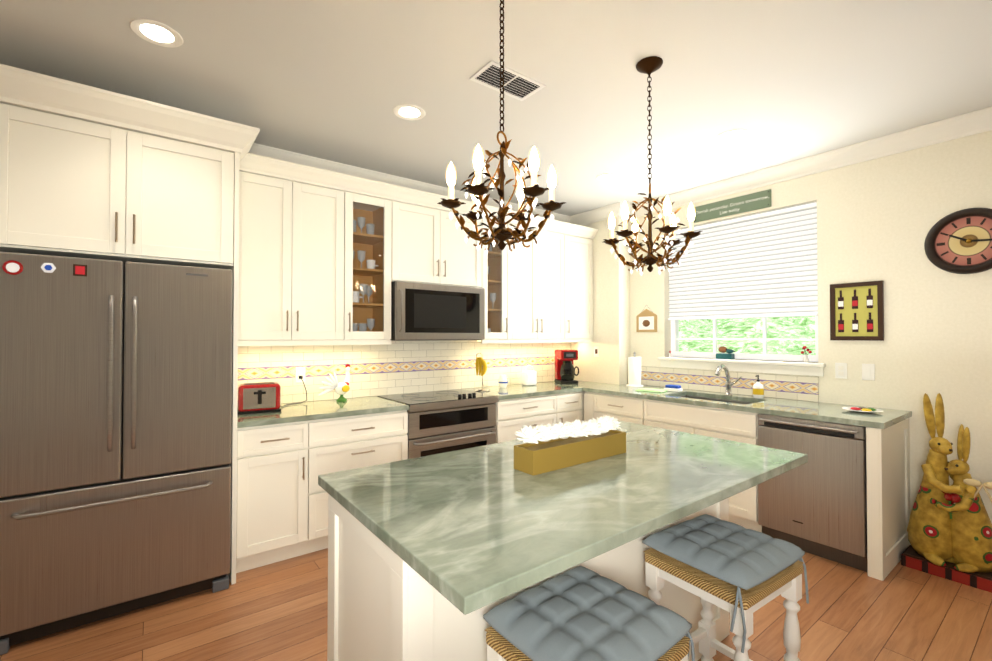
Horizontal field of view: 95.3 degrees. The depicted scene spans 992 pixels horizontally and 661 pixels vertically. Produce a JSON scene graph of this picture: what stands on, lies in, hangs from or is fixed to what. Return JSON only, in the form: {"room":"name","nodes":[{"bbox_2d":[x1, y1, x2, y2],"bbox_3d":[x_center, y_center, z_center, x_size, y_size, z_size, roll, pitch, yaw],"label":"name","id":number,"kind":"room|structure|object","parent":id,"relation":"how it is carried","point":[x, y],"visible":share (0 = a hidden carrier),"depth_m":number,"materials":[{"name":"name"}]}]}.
{"room":"kitchen","nodes":[
{"label":"kitchen","id":0,"kind":"room"},
{"bbox_2d":[423,340,465,340],"bbox_3d":[-1.693,0.069,3.425,7.200,2.800,0.150,1,-1,-37],"label":"wall","id":1,"kind":"structure","parent":0,"point":[444,340],"depth_m":4.25,"materials":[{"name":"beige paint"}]},
{"bbox_2d":[238,153,353,344],"bbox_3d":[-1.487,-0.527,3.274,0.787,1.209,0.346,1,-1,-37],"label":"upper cabinet","id":2,"kind":"object","parent":1,"relation":"attached to","point":[327,257],"depth_m":3.12,"materials":[{"name":"beige paint"}]},
{"bbox_2d":[237,340,570,406],"bbox_3d":[-0.517,0.327,4.216,3.484,0.464,0.009,1,-1,-37],"label":"tile backsplash","id":3,"kind":"structure","parent":1,"relation":"attached to","point":[399,367],"depth_m":3.93,"materials":[{"name":"beige tile"}]},
{"bbox_2d":[280,367,306,406],"bbox_3d":[-1.490,0.412,3.317,0.233,0.265,0.240,1,-1,-37],"label":"outlet","id":4,"kind":"object","parent":3,"relation":"attached to","point":[300,374],"visible":0.98,"depth_m":3.45,"materials":[{"name":"white plastic"}]},
{"bbox_2d":[248,143,571,223],"bbox_3d":[-1.735,-1.276,3.260,6.610,0.115,0.092,1,-1,-37],"label":"crown molding","id":5,"kind":"structure","parent":1,"relation":"attached to","point":[257,149],"depth_m":3.75,"materials":[{"name":"white wood"}]},
{"bbox_2d":[370,185,485,288],"bbox_3d":[-0.587,-0.754,3.962,0.896,0.737,0.346,1,-1,-37],"label":"upper cabinet","id":6,"kind":"object","parent":1,"relation":"attached to","point":[414,238],"depth_m":3.74,"materials":[{"name":"beige paint"}]},
{"bbox_2d":[390,281,484,340],"bbox_3d":[-0.546,-0.149,3.924,0.851,0.467,0.444,1,-1,-37],"label":"over-the-range microwave","id":7,"kind":"object","parent":6,"relation":"attached to","point":[421,311],"visible":0.98,"depth_m":3.73,"materials":[{"name":"metal"}]},
{"bbox_2d":[481,209,569,340],"bbox_3d":[0.308,-0.509,4.640,0.892,1.209,0.346,1,-1,-37],"label":"upper cabinet","id":8,"kind":"object","parent":1,"relation":"attached to","point":[527,295],"depth_m":4.46,"materials":[{"name":"beige paint"}]},
{"bbox_2d":[570,225,593,340],"bbox_3d":[0.768,-0.504,4.991,0.509,1.209,0.346,1,-1,-37],"label":"upper cabinet","id":9,"kind":"object","parent":1,"relation":"attached to","point":[581,242],"depth_m":4.90,"materials":[{"name":"beige paint"}]},
{"bbox_2d":[0,548,991,660],"bbox_3d":[0.291,1.474,0.800,7.200,0.080,6.800,1,-1,-37],"label":"floor","id":10,"kind":"structure","parent":0,"point":[276,611],"depth_m":2.23,"materials":[{"name":"brown wood"}]},
{"bbox_2d":[0,252,232,654],"bbox_3d":[-2.058,0.554,2.512,0.952,1.805,0.731,1,-1,-37],"label":"refrigerator","id":11,"kind":"object","parent":10,"relation":"on","point":[115,427],"visible":1,"depth_m":2.24,"materials":[{"name":"metal"}]},
{"bbox_2d":[0,64,259,584],"bbox_3d":[-2.081,0.142,2.548,1.200,2.630,0.769,1,-1,-37],"label":"cabinet","id":12,"kind":"object","parent":10,"relation":"on","point":[87,171],"visible":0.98,"depth_m":2.31,"materials":[{"name":"beige paint"}]},
{"bbox_2d":[236,410,407,572],"bbox_3d":[-1.264,1.025,3.224,1.105,0.883,0.661,1,-1,-37],"label":"base cabinet","id":13,"kind":"object","parent":10,"relation":"on","point":[282,504],"visible":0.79,"depth_m":2.86,"materials":[{"name":"beige paint"}]},
{"bbox_2d":[237,382,584,427],"bbox_3d":[-0.319,0.574,3.951,3.484,0.035,0.663,1,-1,-37],"label":"countertop","id":14,"kind":"structure","parent":13,"relation":"on","point":[322,409],"depth_m":3.27,"materials":[{"name":"green stone"}]},
{"bbox_2d":[237,382,280,414],"bbox_3d":[-1.587,0.449,3.033,0.260,0.188,0.181,0,-1,-29],"label":"toaster","id":15,"kind":"object","parent":14,"relation":"on","point":[263,397],"visible":0.96,"depth_m":2.96,"materials":[{"name":"red metal"}]},
{"bbox_2d":[318,363,350,401],"bbox_3d":[-1.236,0.403,3.467,0.297,0.292,0.142,1,-1,-37],"label":"rooster figurine","id":16,"kind":"object","parent":14,"relation":"on","point":[341,388],"visible":1,"depth_m":3.47,"materials":[{"name":"white ceramic"}]},
{"bbox_2d":[475,353,489,391],"bbox_3d":[-0.129,0.382,4.204,0.144,0.353,0.162,1,-1,-37],"label":"holder","id":17,"kind":"object","parent":14,"relation":"on","point":[481,366],"visible":1,"depth_m":4.20,"materials":[{"name":"silver metal"}]},
{"bbox_2d":[498,375,508,387],"bbox_3d":[0.080,0.500,4.461,0.115,0.125,0.093,1,-1,-37],"label":"creamer pitcher","id":18,"kind":"object","parent":14,"relation":"on","point":[503,382],"visible":1,"depth_m":4.42,"materials":[{"name":"white ceramic"}]},
{"bbox_2d":[522,365,536,385],"bbox_3d":[0.342,0.458,4.660,0.140,0.213,0.103,0,-1,-27],"label":"appliance","id":19,"kind":"object","parent":14,"relation":"on","point":[529,377],"visible":1,"depth_m":4.62,"materials":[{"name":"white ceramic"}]},
{"bbox_2d":[378,389,498,458],"bbox_3d":[-0.475,0.999,3.781,0.819,0.950,0.646,1,-1,-37],"label":"range","id":20,"kind":"object","parent":10,"relation":"on","point":[442,421],"visible":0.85,"depth_m":3.58,"materials":[{"name":"metal"}]},
{"bbox_2d":[327,494,728,660],"bbox_3d":[0.239,1.007,1.915,1.698,0.884,0.664,1,-1,-37],"label":"kitchen island","id":21,"kind":"object","parent":10,"relation":"on","point":[386,603],"visible":0.19,"depth_m":1.37,"materials":[{"name":"beige paint"}]},
{"bbox_2d":[318,421,807,614],"bbox_3d":[0.343,0.544,1.785,1.750,0.035,0.968,1,-1,-37],"label":"island countertop","id":22,"kind":"structure","parent":21,"relation":"on","point":[466,531],"depth_m":1.39,"materials":[{"name":"green stone"}]},
{"bbox_2d":[514,415,625,475],"bbox_3d":[0.314,0.443,1.839,0.578,0.167,0.151,1,-1,-37],"label":"flower planter","id":23,"kind":"object","parent":22,"relation":"on","point":[548,447],"visible":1,"depth_m":1.77,"materials":[{"name":"gold metal"}]},
{"bbox_2d":[494,393,561,442],"bbox_3d":[0.127,1.040,4.306,0.767,0.884,0.626,1,-1,-37],"label":"base cabinet","id":24,"kind":"object","parent":10,"relation":"on","point":[514,415],"depth_m":4.01,"materials":[{"name":"beige paint"}]},
{"bbox_2d":[562,391,584,423],"bbox_3d":[0.525,1.044,4.609,0.354,0.884,0.626,1,-1,-37],"label":"base cabinet","id":25,"kind":"object","parent":10,"relation":"on","point":[572,402],"depth_m":4.39,"materials":[{"name":"beige paint"}]},
{"bbox_2d":[483,566,694,660],"bbox_3d":[0.248,1.093,1.226,0.472,0.693,0.406,1,-1,-37],"label":"stool","id":26,"kind":"object","parent":10,"relation":"on","point":[580,613],"visible":1,"depth_m":1.18,"materials":[{"name":"grey fabric"}]},
{"bbox_2d":[642,514,808,660],"bbox_3d":[0.821,1.099,1.648,0.471,0.693,0.412,1,-1,-37],"label":"stool","id":27,"kind":"object","parent":10,"relation":"on","point":[741,574],"visible":0.96,"depth_m":1.58,"materials":[{"name":"white paint"}]},
{"bbox_2d":[584,391,909,580],"bbox_3d":[1.814,1.032,3.743,0.711,0.883,2.292,1,-1,-37],"label":"base cabinet","id":28,"kind":"object","parent":10,"relation":"on","point":[888,479],"visible":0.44,"depth_m":3.03,"materials":[{"name":"beige paint"}]},
{"bbox_2d":[549,380,911,428],"bbox_3d":[1.648,0.574,3.977,0.704,0.035,2.880,1,-1,-37],"label":"countertop","id":29,"kind":"structure","parent":28,"relation":"on","point":[799,409],"depth_m":3.30,"materials":[{"name":"green stone"}]},
{"bbox_2d":[554,349,578,383],"bbox_3d":[0.760,0.388,4.900,0.264,0.360,0.269,1,-1,-37],"label":"coffee maker","id":30,"kind":"object","parent":29,"relation":"on","point":[565,368],"visible":1,"depth_m":4.82,"materials":[{"name":"red plastic"}]},
{"bbox_2d":[626,352,643,386],"bbox_3d":[1.410,0.389,4.596,0.170,0.350,0.170,1,-1,-37],"label":"paper towel holder","id":31,"kind":"object","parent":29,"relation":"on","point":[634,371],"visible":1,"depth_m":4.54,"materials":[{"name":"white paper"}]},
{"bbox_2d":[635,388,666,392],"bbox_3d":[1.439,0.551,4.176,0.240,0.014,0.180,-1,-1,41],"label":"cloth","id":32,"kind":"object","parent":29,"relation":"on","point":[652,390],"visible":0.94,"depth_m":4.14,"materials":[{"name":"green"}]},
{"bbox_2d":[664,385,682,391],"bbox_3d":[1.629,0.531,4.157,0.090,0.055,0.140,1,-1,-42],"label":"sponge holder","id":33,"kind":"object","parent":29,"relation":"on","point":[674,388],"visible":0.98,"depth_m":4.12,"materials":[{"name":"white ceramic"}]},
{"bbox_2d":[678,395,752,403],"bbox_3d":[1.802,0.681,3.747,0.434,0.184,0.734,1,-1,-37],"label":"sink","id":34,"kind":"object","parent":29,"relation":"in","point":[715,399],"visible":0.08,"depth_m":3.91,"materials":[{"name":"metal"}]},
{"bbox_2d":[715,365,741,394],"bbox_3d":[1.959,0.421,3.823,0.242,0.264,0.135,1,-1,-37],"label":"kitchen faucet","id":35,"kind":"object","parent":29,"relation":"on","point":[728,383],"visible":1,"depth_m":3.88,"materials":[{"name":"silver metal"}]},
{"bbox_2d":[753,375,763,398],"bbox_3d":[2.144,0.457,3.696,0.081,0.190,0.081,1,-1,-37],"label":"soap dispenser","id":36,"kind":"object","parent":29,"relation":"on","point":[758,390],"visible":1,"depth_m":3.67,"materials":[{"name":"white plastic"}]},
{"bbox_2d":[842,407,882,412],"bbox_3d":[2.445,0.529,3.019,0.220,0.028,0.220,1,-1,-37],"label":"plate","id":37,"kind":"object","parent":29,"relation":"on","point":[863,410],"visible":1,"depth_m":2.99,"materials":[{"name":"white ceramic"}]},
{"bbox_2d":[758,414,867,571],"bbox_3d":[2.256,1.024,3.117,0.654,0.882,0.597,1,-1,-37],"label":"dishwasher","id":38,"kind":"object","parent":10,"relation":"on","point":[816,504],"visible":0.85,"depth_m":2.88,"materials":[{"name":"metal"}]},
{"bbox_2d":[901,393,991,592],"bbox_3d":[2.715,0.920,2.702,0.293,1.079,0.433,1,-1,-37],"label":"statue","id":39,"kind":"object","parent":10,"relation":"on","point":[949,529],"visible":1,"depth_m":2.67,"materials":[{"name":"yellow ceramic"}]},
{"bbox_2d":[0,0,991,215],"bbox_3d":[0.291,-1.406,0.840,7.200,0.080,6.800,1,-1,-37],"label":"ceiling","id":40,"kind":"structure","parent":0,"point":[780,81],"depth_m":2.37,"materials":[{"name":"white paint"}]},
{"bbox_2d":[130,18,182,47],"bbox_3d":[-1.539,-1.348,2.054,0.195,0.004,0.195,0,-1,8],"label":"recessed light","id":41,"kind":"object","parent":40,"relation":"in","point":[154,32],"depth_m":2.05,"materials":[{"name":"white"}]},
{"bbox_2d":[393,104,425,119],"bbox_3d":[-0.531,-1.338,2.777,0.195,0.004,0.195,0,-1,8],"label":"recessed light","id":42,"kind":"object","parent":40,"relation":"in","point":[404,111],"depth_m":2.77,"materials":[{"name":"white"}]},
{"bbox_2d":[437,0,565,255],"bbox_3d":[0.021,-0.823,1.703,0.455,1.061,0.485,1,-1,-37],"label":"chandelier","id":43,"kind":"object","parent":40,"relation":"hanging from","point":[501,233],"visible":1,"depth_m":1.67,"materials":[{"name":"brown metal"}]},
{"bbox_2d":[469,60,545,100],"bbox_3d":[0.066,-1.339,2.444,0.370,0.011,0.200,1,-1,-37],"label":"ceiling vent","id":44,"kind":"object","parent":40,"relation":"in","point":[519,86],"visible":0.94,"depth_m":2.44,"materials":[{"name":"white metal"}]},
{"bbox_2d":[603,56,701,275],"bbox_3d":[0.773,-0.815,2.275,0.482,1.061,0.456,1,-1,-37],"label":"chandelier","id":45,"kind":"object","parent":40,"relation":"hanging from","point":[649,65],"visible":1,"depth_m":2.24,"materials":[{"name":"brown metal"}]},
{"bbox_2d":[571,216,629,384],"bbox_3d":[1.152,0.092,5.061,0.189,2.799,0.693,1,-1,-37],"label":"wall","id":46,"kind":"structure","parent":0,"point":[611,310],"depth_m":4.85,"materials":[{"name":"beige paint"}]},
{"bbox_2d":[594,346,598,356],"bbox_3d":[1.102,0.232,4.960,0.009,0.115,0.070,1,-1,-37],"label":"switch plate","id":47,"kind":"object","parent":46,"relation":"attached to","point":[596,348],"depth_m":4.96,"materials":[{"name":"white plastic"}]},
{"bbox_2d":[572,202,627,225],"bbox_3d":[1.113,-1.253,4.916,0.112,0.115,0.666,1,-1,-37],"label":"crown molding","id":48,"kind":"structure","parent":46,"relation":"attached to","point":[602,213],"depth_m":4.90,"materials":[{"name":"white wood"}]},
{"bbox_2d":[630,130,991,522],"bbox_3d":[3.051,0.062,2.890,0.200,2.800,6.450,1,-1,-37],"label":"wall","id":49,"kind":"structure","parent":0,"point":[878,219],"depth_m":3.08,"materials":[{"name":"beige paint"}]},
{"bbox_2d":[636,306,656,331],"bbox_3d":[1.556,-0.125,4.676,0.016,0.282,0.240,1,-1,-37],"label":"birdhouse","id":50,"kind":"object","parent":49,"relation":"attached to","point":[646,320],"visible":1,"depth_m":4.67,"materials":[{"name":"brown"}]},
{"bbox_2d":[641,366,818,401],"bbox_3d":[1.955,0.459,4.151,0.009,0.198,1.714,1,-1,-37],"label":"tile backsplash","id":51,"kind":"structure","parent":49,"relation":"attached to","point":[784,386],"depth_m":3.94,"materials":[{"name":"beige tile"}]},
{"bbox_2d":[694,189,770,222],"bbox_3d":[2.073,-1.096,4.009,0.018,0.145,0.670,1,-1,-37],"label":"sign","id":52,"kind":"object","parent":49,"relation":"attached to","point":[744,203],"visible":1,"depth_m":3.98,"materials":[{"name":"green"}]},
{"bbox_2d":[658,316,825,375],"bbox_3d":[2.131,-0.322,4.042,0.215,1.358,1.410,1,-1,-37],"label":"window","id":53,"kind":"structure","parent":49,"relation":"in","point":[793,368],"depth_m":3.93,"materials":[{"name":"white wood"}]},
{"bbox_2d":[716,344,735,358],"bbox_3d":[2.063,0.191,4.054,0.070,0.131,0.164,1,-1,-37],"label":"figurine","id":54,"kind":"object","parent":53,"relation":"on","point":[723,354],"visible":1,"depth_m":4.04,"materials":[{"name":"teal ceramic"}]},
{"bbox_2d":[801,346,811,361],"bbox_3d":[2.440,0.185,3.558,0.060,0.129,0.074,1,-1,-37],"label":"vase","id":55,"kind":"object","parent":53,"relation":"on","point":[805,358],"visible":1,"depth_m":3.55,"materials":[{"name":"white ceramic"}]},
{"bbox_2d":[668,201,817,320],"bbox_3d":[2.133,-0.553,4.047,0.070,0.891,1.286,1,-1,-37],"label":"window blinds","id":56,"kind":"object","parent":49,"relation":"attached to","point":[761,265],"visible":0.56,"depth_m":3.93,"materials":[{"name":"white plastic"}]},
{"bbox_2d":[627,106,991,218],"bbox_3d":[3.102,-1.285,2.586,0.110,0.115,5.636,1,-1,-37],"label":"crown molding","id":57,"kind":"structure","parent":49,"relation":"attached to","point":[962,125],"depth_m":3.32,"materials":[{"name":"white wood"}]},
{"bbox_2d":[835,363,846,378],"bbox_3d":[2.562,0.298,3.356,0.008,0.116,0.072,1,-1,-37],"label":"switch plate","id":58,"kind":"object","parent":49,"relation":"attached to","point":[840,368],"depth_m":3.35,"materials":[{"name":"white plastic"}]},
{"bbox_2d":[830,280,883,340],"bbox_3d":[2.614,-0.138,3.282,0.022,0.420,0.310,1,-1,-37],"label":"framed picture","id":59,"kind":"object","parent":49,"relation":"attached to","point":[856,310],"visible":0.98,"depth_m":3.27,"materials":[{"name":"brown wood"}]},
{"bbox_2d":[862,364,874,379],"bbox_3d":[2.659,0.296,3.228,0.009,0.116,0.072,1,-1,-37],"label":"switch plate","id":60,"kind":"object","parent":49,"relation":"attached to","point":[868,371],"depth_m":3.22,"materials":[{"name":"white plastic"}]},
{"bbox_2d":[924,208,991,273],"bbox_3d":[2.956,-0.559,2.826,0.038,0.410,0.410,1,-1,-37],"label":"wall clock","id":61,"kind":"object","parent":49,"relation":"attached to","point":[958,242],"visible":1,"depth_m":2.84,"materials":[{"name":"black"}]},
{"label":"outside","id":62,"kind":"structure","parent":0,"visible":0},
{"bbox_2d":[679,316,815,354],"bbox_3d":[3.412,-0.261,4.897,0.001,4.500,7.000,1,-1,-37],"label":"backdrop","id":63,"kind":"structure","parent":62,"point":[702,329],"depth_m":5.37,"materials":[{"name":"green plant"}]}
]}

